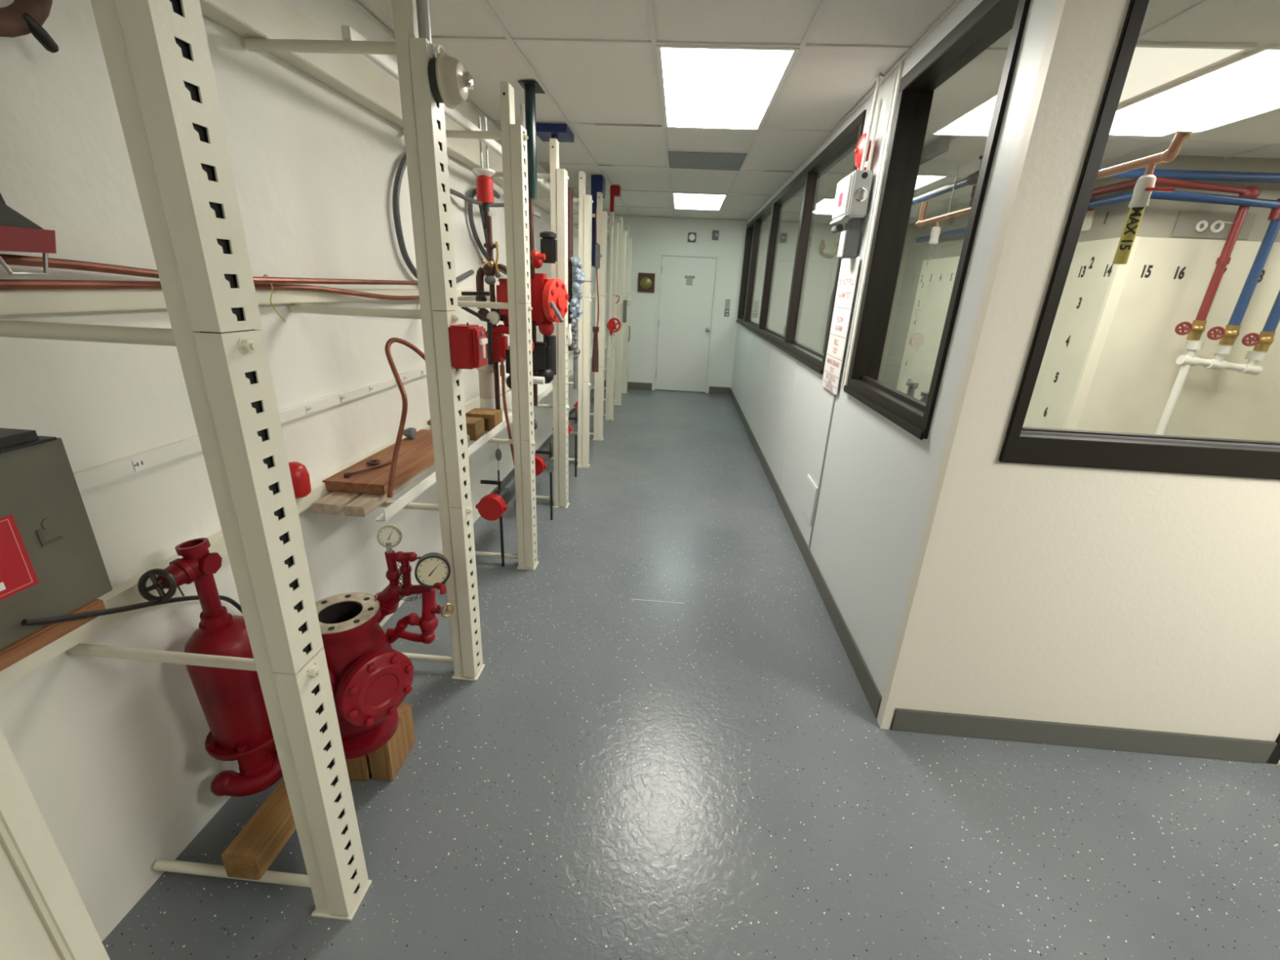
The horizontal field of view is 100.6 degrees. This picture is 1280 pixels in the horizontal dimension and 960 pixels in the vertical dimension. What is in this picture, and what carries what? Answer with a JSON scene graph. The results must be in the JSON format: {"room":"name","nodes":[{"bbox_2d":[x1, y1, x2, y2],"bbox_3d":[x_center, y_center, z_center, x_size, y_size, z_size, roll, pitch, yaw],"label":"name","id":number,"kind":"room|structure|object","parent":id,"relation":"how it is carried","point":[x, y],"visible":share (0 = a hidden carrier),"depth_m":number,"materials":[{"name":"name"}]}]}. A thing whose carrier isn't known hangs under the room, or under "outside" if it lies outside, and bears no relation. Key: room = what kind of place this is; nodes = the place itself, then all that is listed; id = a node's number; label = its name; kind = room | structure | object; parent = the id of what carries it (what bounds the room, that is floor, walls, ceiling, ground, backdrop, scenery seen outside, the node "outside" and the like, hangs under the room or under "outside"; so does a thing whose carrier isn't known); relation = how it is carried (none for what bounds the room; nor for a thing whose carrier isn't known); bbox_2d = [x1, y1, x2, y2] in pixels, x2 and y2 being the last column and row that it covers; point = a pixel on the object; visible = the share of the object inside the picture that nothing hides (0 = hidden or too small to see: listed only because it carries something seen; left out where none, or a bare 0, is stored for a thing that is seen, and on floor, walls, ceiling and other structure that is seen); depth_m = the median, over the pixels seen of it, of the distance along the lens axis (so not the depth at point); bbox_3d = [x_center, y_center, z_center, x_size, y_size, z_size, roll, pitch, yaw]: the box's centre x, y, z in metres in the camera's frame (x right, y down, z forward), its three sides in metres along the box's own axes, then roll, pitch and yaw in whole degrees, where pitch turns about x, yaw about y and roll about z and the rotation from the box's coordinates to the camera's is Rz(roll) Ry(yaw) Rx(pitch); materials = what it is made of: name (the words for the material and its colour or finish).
{"room":"fire sprinkler training lab","nodes":[
{"label":"fire sprinkler training lab","id":0,"kind":"room"},
{"bbox_2d":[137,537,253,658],"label":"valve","id":1,"kind":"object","parent":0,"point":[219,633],"depth_m":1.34,"materials":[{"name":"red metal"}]},
{"bbox_2d":[185,664,282,796],"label":"valve","id":2,"kind":"object","parent":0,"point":[232,701],"depth_m":1.45,"materials":[{"name":"red metal"}]},
{"bbox_2d":[0,0,595,941],"bbox_3d":[-1.178,-0.677,2.578,0.120,2.513,11.920,4,20,3],"label":"wall","id":3,"kind":"structure","parent":0,"point":[111,753],"depth_m":1.40,"materials":[{"name":"paint"}]},
{"bbox_2d":[0,192,56,275],"bbox_3d":[-1.161,-0.483,0.835,0.129,0.295,0.320,4,20,3],"label":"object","id":4,"kind":"object","parent":3,"relation":"attached to","point":[18,233],"visible":1,"depth_m":0.95,"materials":[{"name":"red metal"}]},
{"bbox_2d":[0,599,105,671],"bbox_3d":[-1.201,0.347,0.838,0.159,0.032,0.560,4,20,3],"label":"plank","id":5,"kind":"object","parent":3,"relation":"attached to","point":[28,645],"visible":0.4,"depth_m":0.99,"materials":[{"name":"brown wood"}]},
{"bbox_2d":[0,427,112,649],"bbox_3d":[-1.185,0.134,0.855,0.161,0.357,0.442,4,20,3],"label":"box","id":6,"kind":"object","parent":5,"relation":"on","point":[51,563],"visible":1,"depth_m":0.98,"materials":[{"name":"grey metal"}]},
{"bbox_2d":[21,595,242,626],"bbox_3d":[-1.159,0.574,1.409,0.036,0.941,0.674,-1,20,-11],"label":"power cord","id":7,"kind":"object","parent":6,"relation":"hanging from","point":[25,622],"visible":0.52,"depth_m":1.09,"materials":[{"name":"black rubber"}]},
{"bbox_2d":[0,336,593,689],"bbox_3d":[-0.997,-0.780,4.221,0.044,0.060,7.900,4,20,3],"label":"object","id":8,"kind":"object","parent":3,"relation":"attached to","point":[126,593],"visible":0.41,"depth_m":1.25,"materials":[{"name":"beige paint"}]},
{"bbox_2d":[288,462,311,498],"bbox_3d":[-1.165,-0.003,1.797,0.086,0.118,0.086,4,20,3],"label":"housing","id":9,"kind":"object","parent":8,"relation":"on","point":[300,479],"visible":0.67,"depth_m":1.78,"materials":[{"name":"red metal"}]},
{"bbox_2d":[0,288,595,315],"bbox_3d":[-0.968,-1.413,3.991,0.044,0.043,7.900,4,20,3],"label":"wall rail","id":10,"kind":"object","parent":3,"relation":"attached to","point":[11,301],"visible":0.68,"depth_m":1.18,"materials":[{"name":"metal"}]},
{"bbox_2d":[0,279,419,300],"bbox_3d":[-1.118,-0.548,1.570,0.037,0.065,2.351,4,20,4],"label":"copper pipe","id":11,"kind":"object","parent":10,"relation":"attached to","point":[5,284],"visible":0.7,"depth_m":1.18,"materials":[{"name":"brown metal"}]},
{"bbox_2d":[0,253,417,284],"bbox_3d":[-1.104,-0.602,1.549,0.029,0.056,2.350,4,20,3],"label":"copper pipe","id":12,"kind":"object","parent":11,"relation":"on","point":[11,260],"visible":0.64,"depth_m":1.17,"materials":[{"name":"brown metal"}]},
{"bbox_2d":[73,331,542,492],"bbox_3d":[-1.031,-0.890,3.647,0.025,0.040,5.507,4,20,3],"label":"outlet strip","id":13,"kind":"object","parent":3,"relation":"attached to","point":[98,475],"visible":0.55,"depth_m":1.39,"materials":[{"name":"white paint"}]},
{"bbox_2d":[199,0,578,229],"bbox_3d":[-0.920,-2.127,3.730,0.074,0.128,7.900,4,20,3],"label":"wall rail","id":14,"kind":"object","parent":3,"relation":"attached to","point":[351,75],"visible":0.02,"depth_m":1.80,"materials":[{"name":"white metal"}]},
{"bbox_2d":[0,0,58,53],"bbox_3d":[-1.156,-0.927,0.871,0.076,0.310,0.310,4,20,3],"label":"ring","id":15,"kind":"object","parent":14,"relation":"hanging from","point":[20,17],"visible":1,"depth_m":0.98,"materials":[{"name":"brown metal"}]},
{"bbox_2d":[392,154,474,283],"bbox_3d":[-1.032,-1.330,2.723,0.039,0.669,0.872,4,20,3],"label":"hose","id":16,"kind":"object","parent":3,"relation":"attached to","point":[402,166],"visible":0.59,"depth_m":2.35,"materials":[{"name":"grey rubber"}]},
{"bbox_2d":[467,188,506,275],"bbox_3d":[-0.967,-1.601,3.486,0.038,0.504,0.723,4,20,4],"label":"hose","id":17,"kind":"object","parent":3,"relation":"attached to","point":[473,193],"visible":0.69,"depth_m":3.18,"materials":[{"name":"grey"}]},
{"bbox_2d":[349,0,963,220],"bbox_3d":[0.021,-1.772,2.088,2.178,0.002,11.920,4,20,3],"label":"trim","id":18,"kind":"structure","parent":3,"relation":"attached to","point":[957,2],"depth_m":2.42,"materials":[{"name":"white metal"}]},
{"bbox_2d":[315,524,453,759],"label":"valve","id":19,"kind":"object","parent":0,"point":[371,670],"depth_m":1.58,"materials":[{"name":"red metal"}]},
{"bbox_2d":[102,388,1279,959],"bbox_3d":[2.054,0.764,2.852,6.720,0.101,12.140,4,20,3],"label":"floor","id":20,"kind":"structure","parent":0,"point":[711,775],"depth_m":1.72,"materials":[{"name":"grey concrete"}]},
{"bbox_2d":[0,726,110,959],"bbox_3d":[-0.821,0.807,0.672,0.116,1.060,0.254,4,20,3],"label":"post","id":21,"kind":"object","parent":20,"relation":"on","point":[44,916],"visible":1,"depth_m":0.65,"materials":[{"name":"beige metal"}]},
{"bbox_2d":[0,0,372,920],"bbox_3d":[-0.950,-0.077,0.993,0.564,2.490,0.096,4,20,3],"label":"upright","id":22,"kind":"object","parent":20,"relation":"on","point":[157,53],"visible":0.99,"depth_m":0.92,"materials":[{"name":"beige paint"}]},
{"bbox_2d":[221,778,296,879],"bbox_3d":[-1.008,0.921,1.566,0.090,0.082,0.435,4,20,3],"label":"block","id":23,"kind":"object","parent":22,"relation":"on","point":[257,845],"visible":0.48,"depth_m":1.41,"materials":[{"name":"brown wood"}]},
{"bbox_2d":[345,754,371,781],"bbox_3d":[-0.913,0.871,1.785,0.070,0.172,0.175,4,20,3],"label":"block","id":24,"kind":"object","parent":20,"relation":"on","point":[358,768],"visible":0.18,"depth_m":1.72,"materials":[{"name":"brown wood"}]},
{"bbox_2d":[244,0,484,680],"bbox_3d":[-0.884,-0.376,1.823,0.564,2.490,0.096,4,20,3],"label":"upright","id":25,"kind":"object","parent":20,"relation":"on","point":[423,117],"visible":0.94,"depth_m":1.71,"materials":[{"name":"beige paint"}]},
{"bbox_2d":[311,491,363,514],"bbox_3d":[-1.060,-0.063,2.310,0.095,0.036,0.980,4,20,3],"label":"board","id":26,"kind":"object","parent":25,"relation":"on","point":[334,503],"visible":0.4,"depth_m":1.87,"materials":[{"name":"beige wood"}]},
{"bbox_2d":[322,429,434,494],"bbox_3d":[-1.014,-0.099,2.301,0.252,0.039,0.769,4,20,3],"label":"board","id":27,"kind":"object","parent":26,"relation":"on","point":[416,454],"visible":0.74,"depth_m":2.11,"materials":[{"name":"brown wood"}]},
{"bbox_2d":[384,337,425,497],"bbox_3d":[-0.891,-0.247,1.985,0.120,0.536,0.362,7,21,13],"label":"tube","id":28,"kind":"object","parent":27,"relation":"on","point":[387,348],"visible":0.86,"depth_m":1.93,"materials":[{"name":"orange metal"}]},
{"bbox_2d":[343,434,470,516],"bbox_3d":[-0.955,-0.056,2.302,0.073,0.036,0.985,4,20,3],"label":"board","id":29,"kind":"object","parent":25,"relation":"on","point":[365,504],"visible":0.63,"depth_m":1.91,"materials":[{"name":"beige wood"}]},
{"bbox_2d":[415,0,431,43],"bbox_3d":[-0.597,-1.386,1.440,0.033,0.333,0.034,4,20,3],"label":"conduit","id":30,"kind":"object","parent":25,"relation":"attached to","point":[422,6],"visible":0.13,"depth_m":1.47,"materials":[{"name":"silver metal"}]},
{"bbox_2d":[427,51,474,109],"bbox_3d":[-0.531,-1.139,1.519,0.107,0.132,0.132,4,20,3],"label":"gong","id":31,"kind":"object","parent":25,"relation":"attached to","point":[450,83],"visible":1,"depth_m":1.49,"materials":[{"name":"grey metal"}]},
{"bbox_2d":[448,322,488,368],"bbox_3d":[-0.565,-0.449,1.772,0.101,0.146,0.100,4,20,3],"label":"box","id":32,"kind":"object","parent":25,"relation":"attached to","point":[468,342],"visible":1,"depth_m":1.73,"materials":[{"name":"red"}]},
{"bbox_2d":[341,25,608,232],"bbox_3d":[-0.595,-2.330,4.468,0.025,0.035,6.330,4,20,3],"label":"rail","id":33,"kind":"object","parent":25,"relation":"on","point":[384,62],"visible":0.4,"depth_m":2.10,"materials":[{"name":"white metal"}]},
{"bbox_2d":[374,344,606,521],"bbox_3d":[-0.652,-0.969,4.845,0.040,0.042,6.450,4,20,3],"label":"rail","id":34,"kind":"object","parent":25,"relation":"on","point":[409,496],"visible":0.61,"depth_m":2.12,"materials":[{"name":"white metal"}]},
{"bbox_2d":[528,199,568,405],"bbox_3d":[-0.596,-1.057,3.243,0.349,1.218,0.396,4,20,3],"label":"valve","id":35,"kind":"object","parent":34,"relation":"on","point":[548,297],"visible":0.77,"depth_m":3.17,"materials":[{"name":"metal"}]},
{"bbox_2d":[368,702,415,781],"bbox_3d":[-0.833,0.874,1.785,0.070,0.172,0.165,4,20,3],"label":"block","id":36,"kind":"object","parent":20,"relation":"on","point":[385,762],"visible":0.69,"depth_m":1.75,"materials":[{"name":"brown wood"}]},
{"bbox_2d":[402,81,538,570],"bbox_3d":[-0.819,-0.618,2.706,0.564,2.345,0.096,4,20,3],"label":"upright","id":37,"kind":"object","parent":20,"relation":"on","point":[513,137],"visible":0.97,"depth_m":2.60,"materials":[{"name":"beige paint"}]},
{"bbox_2d":[426,417,484,440],"bbox_3d":[-0.977,-0.279,2.833,0.255,0.090,0.140,4,20,3],"label":"wood block","id":38,"kind":"object","parent":37,"relation":"on","point":[475,427],"visible":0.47,"depth_m":2.78,"materials":[{"name":"brown wood"}]},
{"bbox_2d":[475,445,515,566],"bbox_3d":[-0.772,0.092,3.111,0.182,0.739,0.660,4,20,3],"label":"valve","id":39,"kind":"object","parent":20,"relation":"on","point":[491,507],"visible":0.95,"depth_m":2.85,"materials":[{"name":"red metal"}]},
{"bbox_2d":[485,137,569,508],"bbox_3d":[-0.752,-0.925,3.560,0.564,2.345,0.096,4,20,3],"label":"upright","id":40,"kind":"object","parent":20,"relation":"on","point":[558,177],"visible":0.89,"depth_m":3.52,"materials":[{"name":"beige paint"}]},
{"bbox_2d":[533,414,553,519],"bbox_3d":[-0.667,-0.169,3.840,0.199,0.739,0.660,4,20,3],"label":"valve","id":41,"kind":"object","parent":20,"relation":"on","point":[544,452],"visible":0.57,"depth_m":3.60,"materials":[{"name":"red metal"}]},
{"bbox_2d":[533,171,593,467],"bbox_3d":[-0.682,-1.243,4.442,0.564,2.345,0.096,4,20,3],"label":"upright","id":42,"kind":"object","parent":20,"relation":"on","point":[585,202],"visible":0.92,"depth_m":4.37,"materials":[{"name":"beige paint"}]},
{"bbox_2d":[484,341,606,433],"bbox_3d":[-0.758,-1.159,5.403,0.249,0.008,5.290,4,20,3],"label":"wall shelf","id":43,"kind":"object","parent":42,"relation":"on","point":[540,388],"visible":0.02,"depth_m":4.04,"materials":[{"name":"white metal"}]},
{"bbox_2d":[465,408,502,431],"bbox_3d":[-0.868,-0.334,2.964,0.161,0.097,0.142,4,20,3],"label":"wood block","id":44,"kind":"object","parent":43,"relation":"on","point":[492,418],"visible":0.63,"depth_m":2.91,"materials":[{"name":"brown wood"}]},
{"bbox_2d":[461,116,514,464],"bbox_3d":[-0.796,-0.935,2.889,0.278,1.782,0.235,4,20,3],"label":"valve riser","id":45,"kind":"object","parent":43,"relation":"on","point":[497,350],"visible":0.8,"depth_m":2.86,"materials":[{"name":"metal"}]},
{"bbox_2d":[475,176,493,229],"bbox_3d":[-0.797,-1.428,2.746,0.083,0.242,0.084,4,20,3],"label":"pipe","id":46,"kind":"object","parent":45,"relation":"attached to","point":[484,184],"depth_m":2.70,"materials":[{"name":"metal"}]},
{"bbox_2d":[568,256,592,388],"bbox_3d":[-0.476,-1.189,4.094,0.128,0.980,0.188,-16,27,-41],"label":"trim manifold","id":47,"kind":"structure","parent":43,"relation":"on","point":[578,276],"depth_m":4.04,"materials":[{"name":"silver metal"}]},
{"bbox_2d":[567,186,573,351],"bbox_3d":[-0.536,-1.571,4.038,0.055,1.150,0.056,4,20,3],"label":"pipe","id":48,"kind":"object","parent":47,"relation":"attached to","point":[570,190],"visible":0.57,"depth_m":3.95,"materials":[{"name":"metal"}]},
{"bbox_2d":[548,191,608,440],"bbox_3d":[-0.614,-1.552,5.300,0.564,2.345,0.096,4,20,3],"label":"upright","id":49,"kind":"object","parent":20,"relation":"on","point":[602,216],"visible":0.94,"depth_m":5.22,"materials":[{"name":"beige paint"}]},
{"bbox_2d":[591,209,601,372],"bbox_3d":[-0.396,-1.748,5.008,0.065,1.410,0.288,4,20,3],"label":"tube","id":50,"kind":"object","parent":49,"relation":"hanging from","point":[595,329],"visible":1,"depth_m":4.98,"materials":[{"name":"red metal"}]},
{"bbox_2d":[568,208,619,420],"bbox_3d":[-0.546,-1.860,6.154,0.564,2.345,0.096,4,20,3],"label":"upright","id":51,"kind":"object","parent":20,"relation":"on","point":[610,375],"visible":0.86,"depth_m":6.14,"materials":[{"name":"beige paint"}]},
{"bbox_2d":[606,226,621,357],"bbox_3d":[-0.298,-2.063,5.921,0.160,1.393,0.133,12,22,23],"label":"valve","id":52,"kind":"object","parent":51,"relation":"attached to","point":[611,326],"visible":1,"depth_m":6.00,"materials":[{"name":"red metal"}]},
{"bbox_2d":[591,217,627,405],"bbox_3d":[-0.480,-2.164,6.999,0.564,2.345,0.096,4,20,3],"label":"upright","id":53,"kind":"object","parent":20,"relation":"on","point":[622,234],"visible":0.9,"depth_m":6.92,"materials":[{"name":"beige paint"}]},
{"bbox_2d":[591,225,633,393],"bbox_3d":[-0.414,-2.462,7.824,0.564,2.345,0.096,4,20,3],"label":"upright","id":54,"kind":"object","parent":20,"relation":"on","point":[629,241],"visible":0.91,"depth_m":7.75,"materials":[{"name":"beige paint"}]},
{"bbox_2d":[1155,340,1266,435],"bbox_3d":[4.038,-0.313,3.911,0.530,1.360,0.092,4,20,3],"label":"pvc manifold","id":55,"kind":"object","parent":20,"relation":"on","point":[1186,361],"visible":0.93,"depth_m":3.71,"materials":[{"name":"white plastic"}]},
{"bbox_2d":[915,190,1279,345],"bbox_3d":[3.781,-2.085,5.114,0.931,1.154,3.632,4,20,3],"label":"pipe","id":56,"kind":"object","parent":55,"relation":"attached to","point":[1228,335],"visible":0.83,"depth_m":3.49,"materials":[{"name":"blue"}]},
{"bbox_2d":[1241,289,1279,351],"bbox_3d":[4.229,-1.434,3.439,0.248,1.175,0.090,-6,22,-21],"label":"pipe","id":57,"kind":"object","parent":55,"relation":"attached to","point":[1262,342],"visible":1,"depth_m":3.59,"materials":[{"name":"blue"}]},
{"bbox_2d":[604,214,844,390],"bbox_3d":[2.567,-2.493,8.044,6.500,2.513,0.120,4,20,3],"label":"wall","id":58,"kind":"structure","parent":0,"point":[653,235],"depth_m":7.88,"materials":[{"name":"white paint"}]},
{"bbox_2d":[637,272,655,292],"bbox_3d":[0.095,-2.959,7.975,0.250,0.270,0.060,4,20,3],"label":"plaque","id":59,"kind":"object","parent":58,"relation":"attached to","point":[646,281],"visible":1,"depth_m":7.96,"materials":[{"name":"gold metal"}]},
{"bbox_2d":[604,380,730,394],"bbox_3d":[0.356,-1.486,8.511,2.156,0.110,0.012,4,20,3],"label":"baseboard","id":60,"kind":"structure","parent":58,"relation":"attached to","point":[634,385],"depth_m":8.51,"materials":[{"name":"grey plastic"}]},
{"bbox_2d":[652,252,720,393],"bbox_3d":[0.688,-2.381,8.189,0.905,2.040,0.163,4,20,3],"label":"door","id":61,"kind":"structure","parent":58,"relation":"in","point":[687,283],"depth_m":8.16,"materials":[{"name":"white paint"}]},
{"bbox_2d":[355,0,1279,224],"bbox_3d":[2.167,-1.685,1.961,6.720,0.092,12.140,4,20,3],"label":"ceiling","id":62,"kind":"structure","parent":0,"point":[588,82],"depth_m":2.58,"materials":[{"name":"tile"}]},
{"bbox_2d":[517,80,545,199],"bbox_3d":[-0.575,-1.803,2.865,0.100,0.524,0.170,4,20,3],"label":"pipe","id":63,"kind":"object","parent":62,"relation":"attached to","point":[531,88],"visible":0.87,"depth_m":2.80,"materials":[{"name":"green metal"}]},
{"bbox_2d":[536,122,573,142],"bbox_3d":[-0.587,-1.866,3.664,0.220,0.954,0.250,4,20,3],"label":"duct","id":64,"kind":"object","parent":62,"relation":"attached to","point":[562,132],"visible":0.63,"depth_m":3.42,"materials":[{"name":"blue metal"}]},
{"bbox_2d":[591,174,605,266],"bbox_3d":[-0.409,-2.490,5.152,0.110,0.784,0.190,4,20,3],"label":"duct","id":65,"kind":"object","parent":62,"relation":"attached to","point":[597,182],"visible":0.68,"depth_m":5.01,"materials":[{"name":"blue metal"}]},
{"bbox_2d":[671,192,728,210],"bbox_3d":[0.679,-3.243,6.207,0.594,0.011,1.204,4,20,3],"label":"recessed light","id":66,"kind":"object","parent":62,"relation":"in","point":[680,200],"visible":1,"depth_m":6.13,"materials":[{"name":"white paint"}]},
{"bbox_2d":[667,151,746,170],"bbox_3d":[0.521,-2.521,4.204,0.586,0.010,0.586,4,20,3],"label":"ceiling vent","id":67,"kind":"object","parent":62,"relation":"in","point":[677,159],"visible":1,"depth_m":4.16,"materials":[{"name":"grey metal"}]},
{"bbox_2d":[656,44,799,130],"bbox_3d":[0.407,-2.006,2.773,0.594,0.011,1.204,4,20,3],"label":"recessed light","id":68,"kind":"object","parent":62,"relation":"in","point":[702,86],"visible":1,"depth_m":2.60,"materials":[{"name":"white paint"}]},
{"bbox_2d":[431,0,1279,220],"bbox_3d":[2.174,-1.633,1.962,6.500,0.009,11.931,4,20,3],"label":"grid","id":69,"kind":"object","parent":62,"relation":"attached to","point":[823,3],"depth_m":2.56,"materials":[{"name":"white metal"}]},
{"bbox_2d":[915,173,950,190],"bbox_3d":[2.260,-2.689,4.885,0.594,0.011,1.204,4,20,3],"label":"recessed light","id":70,"kind":"object","parent":62,"relation":"in","point":[922,180],"visible":0.24,"depth_m":4.46,"materials":[{"name":"white paint"}]},
{"bbox_2d":[920,137,951,164],"bbox_3d":[1.929,-2.257,3.777,0.070,0.070,1.000,4,20,3],"label":"ceiling vent","id":71,"kind":"object","parent":62,"relation":"attached to","point":[940,146],"visible":0.4,"depth_m":3.38,"materials":[{"name":"grey metal"}]},
{"bbox_2d":[946,99,995,132],"bbox_3d":[1.915,-1.983,2.900,0.252,0.011,0.557,4,20,3],"label":"recessed light","id":72,"kind":"object","parent":62,"relation":"in","point":[980,121],"depth_m":3.00,"materials":[{"name":"white paint"}]},
{"bbox_2d":[915,110,1199,264],"bbox_3d":[2.345,-1.741,3.409,0.133,0.759,2.578,4,20,3],"label":"pipe","id":73,"kind":"object","parent":62,"relation":"hanging from","point":[1144,185],"visible":0.89,"depth_m":2.37,"materials":[{"name":"brown"}]},
{"bbox_2d":[911,155,1279,205],"bbox_3d":[3.921,-2.214,4.051,3.125,0.174,1.520,4,20,3],"label":"pipe","id":74,"kind":"object","parent":62,"relation":"hanging from","point":[1184,175],"visible":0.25,"depth_m":3.40,"materials":[{"name":"blue"}]},
{"bbox_2d":[1091,173,1260,340],"bbox_3d":[3.601,-1.659,4.072,0.736,1.010,1.302,4,20,3],"label":"pipe","id":75,"kind":"object","parent":74,"relation":"attached to","point":[1194,331],"visible":0.77,"depth_m":3.51,"materials":[{"name":"red metal"}]},
{"bbox_2d":[1118,41,1257,105],"bbox_3d":[2.129,-1.761,2.319,0.449,0.011,0.701,4,20,3],"label":"recessed light","id":76,"kind":"object","parent":62,"relation":"in","point":[1154,65],"depth_m":2.15,"materials":[{"name":"white paint"}]},
{"bbox_2d":[1109,44,1279,137],"bbox_3d":[2.705,-1.820,2.552,0.594,0.011,1.204,4,20,3],"label":"recessed light","id":77,"kind":"object","parent":62,"relation":"in","point":[1237,85],"visible":0.76,"depth_m":2.50,"materials":[{"name":"white paint"}]},
{"bbox_2d":[730,0,1055,697],"bbox_3d":[1.295,-1.384,4.835,0.110,2.513,6.840,4,20,3],"label":"wall partition","id":78,"kind":"structure","parent":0,"point":[878,480],"depth_m":2.34,"materials":[{"name":"white paint"}]},
{"bbox_2d":[736,109,866,374],"bbox_3d":[1.369,-2.143,5.402,0.142,1.344,5.257,4,20,3],"label":"window","id":79,"kind":"structure","parent":78,"relation":"in","point":[806,180],"depth_m":4.23,"materials":[{"name":"brown metal"}]},
{"bbox_2d":[729,388,882,718],"bbox_3d":[1.184,-0.260,5.263,0.010,0.100,6.808,4,20,3],"label":"baseboard","id":80,"kind":"structure","parent":78,"relation":"attached to","point":[873,695],"depth_m":2.83,"materials":[{"name":"grey plastic"}]},
{"bbox_2d":[801,474,817,525],"bbox_3d":[1.051,0.120,3.302,0.008,0.245,0.250,4,20,3],"label":"access panel","id":81,"kind":"object","parent":78,"relation":"attached to","point":[811,489],"visible":1,"depth_m":3.28,"materials":[{"name":"white"}]},
{"bbox_2d":[808,394,835,549],"bbox_3d":[1.048,-0.007,3.085,0.007,1.102,0.020,4,20,3],"label":"trim","id":82,"kind":"structure","parent":78,"relation":"attached to","point":[834,395],"depth_m":3.06,"materials":[{"name":"grey metal"}]},
{"bbox_2d":[821,256,860,395],"bbox_3d":[1.082,-0.833,2.889,0.003,0.690,0.325,4,20,3],"label":"sign","id":83,"kind":"object","parent":78,"relation":"attached to","point":[849,268],"visible":1,"depth_m":2.87,"materials":[{"name":"white paper"}]},
{"bbox_2d":[829,169,873,224],"bbox_3d":[1.056,-1.409,2.669,0.107,0.210,0.283,4,20,3],"label":"box","id":84,"kind":"object","parent":78,"relation":"attached to","point":[853,191],"visible":0.98,"depth_m":2.56,"materials":[{"name":"grey"}]},
{"bbox_2d":[831,218,861,258],"bbox_3d":[1.062,-1.248,2.770,0.083,0.179,0.260,4,20,3],"label":"box","id":85,"kind":"object","parent":84,"relation":"attached to","point":[850,237],"visible":1,"depth_m":2.66,"materials":[{"name":"grey metal"}]},
{"bbox_2d":[854,133,874,170],"bbox_3d":[1.077,-1.580,2.575,0.076,0.172,0.148,4,20,3],"label":"bell","id":86,"kind":"object","parent":84,"relation":"on","point":[859,151],"visible":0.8,"depth_m":2.55,"materials":[{"name":"red metal"}]},
{"bbox_2d":[860,71,884,170],"bbox_3d":[1.079,-1.651,2.460,0.047,0.388,0.035,0,20,-8],"label":"conduit","id":87,"kind":"object","parent":78,"relation":"attached to","point":[880,76],"visible":1,"depth_m":2.46,"materials":[{"name":"silver metal"}]},
{"bbox_2d":[841,60,904,391],"bbox_3d":[1.091,-1.134,2.537,0.010,1.415,0.079,4,20,3],"label":"trim","id":88,"kind":"structure","parent":78,"relation":"attached to","point":[900,70],"depth_m":2.49,"materials":[{"name":"white paint"}]},
{"bbox_2d":[843,0,1031,439],"bbox_3d":[1.102,-0.918,2.046,0.142,1.334,0.942,4,20,3],"label":"window","id":89,"kind":"structure","parent":78,"relation":"in","point":[991,20],"depth_m":2.23,"materials":[{"name":"brown metal"}]},
{"bbox_2d":[876,0,1079,729],"bbox_3d":[0.996,-0.228,1.633,0.034,2.505,0.046,4,20,3],"label":"trim","id":90,"kind":"structure","parent":78,"relation":"attached to","point":[1064,14],"depth_m":1.53,"materials":[{"name":"beige metal"}]},
{"bbox_2d":[877,155,1279,389],"bbox_3d":[4.566,-1.608,5.865,2.160,2.513,4.270,4,20,3],"label":"wall","id":91,"kind":"structure","parent":0,"point":[1159,218],"depth_m":3.80,"materials":[{"name":"beige paint"}]},
{"bbox_2d":[905,211,1265,417],"bbox_3d":[4.068,-1.686,5.452,1.230,1.514,3.501,4,20,3],"label":"numbers","id":92,"kind":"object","parent":91,"relation":"attached to","point":[1109,270],"depth_m":3.82,"materials":[{"name":"black paint"}]},
{"bbox_2d":[896,236,1279,441],"bbox_3d":[4.513,-1.211,5.489,2.172,2.020,3.312,4,20,3],"label":"wall panel","id":93,"kind":"object","parent":91,"relation":"attached to","point":[1137,370],"depth_m":3.94,"materials":[{"name":"beige paint"}]},
{"bbox_2d":[1062,235,1140,430],"bbox_3d":[3.340,-0.725,4.000,0.080,2.022,0.032,4,20,3],"label":"trim","id":94,"kind":"structure","parent":91,"relation":"attached to","point":[1120,273],"depth_m":3.88,"materials":[{"name":"beige"}]},
{"bbox_2d":[1170,210,1257,239],"bbox_3d":[3.880,-1.720,3.588,0.490,0.160,0.028,4,20,3],"label":"panel","id":95,"kind":"object","parent":91,"relation":"attached to","point":[1188,224],"visible":0.98,"depth_m":3.59,"materials":[{"name":"grey"}]},
{"bbox_2d":[889,0,1279,741],"bbox_3d":[1.678,-0.203,1.637,1.388,2.513,0.122,4,20,3],"label":"wall","id":96,"kind":"structure","parent":0,"point":[1122,598],"depth_m":1.77,"materials":[{"name":"beige paint"}]},
{"bbox_2d":[890,708,1276,763],"bbox_3d":[1.636,0.954,1.985,1.352,0.100,0.012,4,20,3],"label":"baseboard","id":97,"kind":"structure","parent":96,"relation":"attached to","point":[1203,746],"depth_m":1.98,"materials":[{"name":"grey plastic"}]},
{"bbox_2d":[998,0,1279,479],"bbox_3d":[1.722,-0.667,1.464,1.137,1.333,0.142,4,20,3],"label":"window","id":98,"kind":"structure","parent":96,"relation":"in","point":[1021,445],"depth_m":1.61,"materials":[{"name":"brown metal"}]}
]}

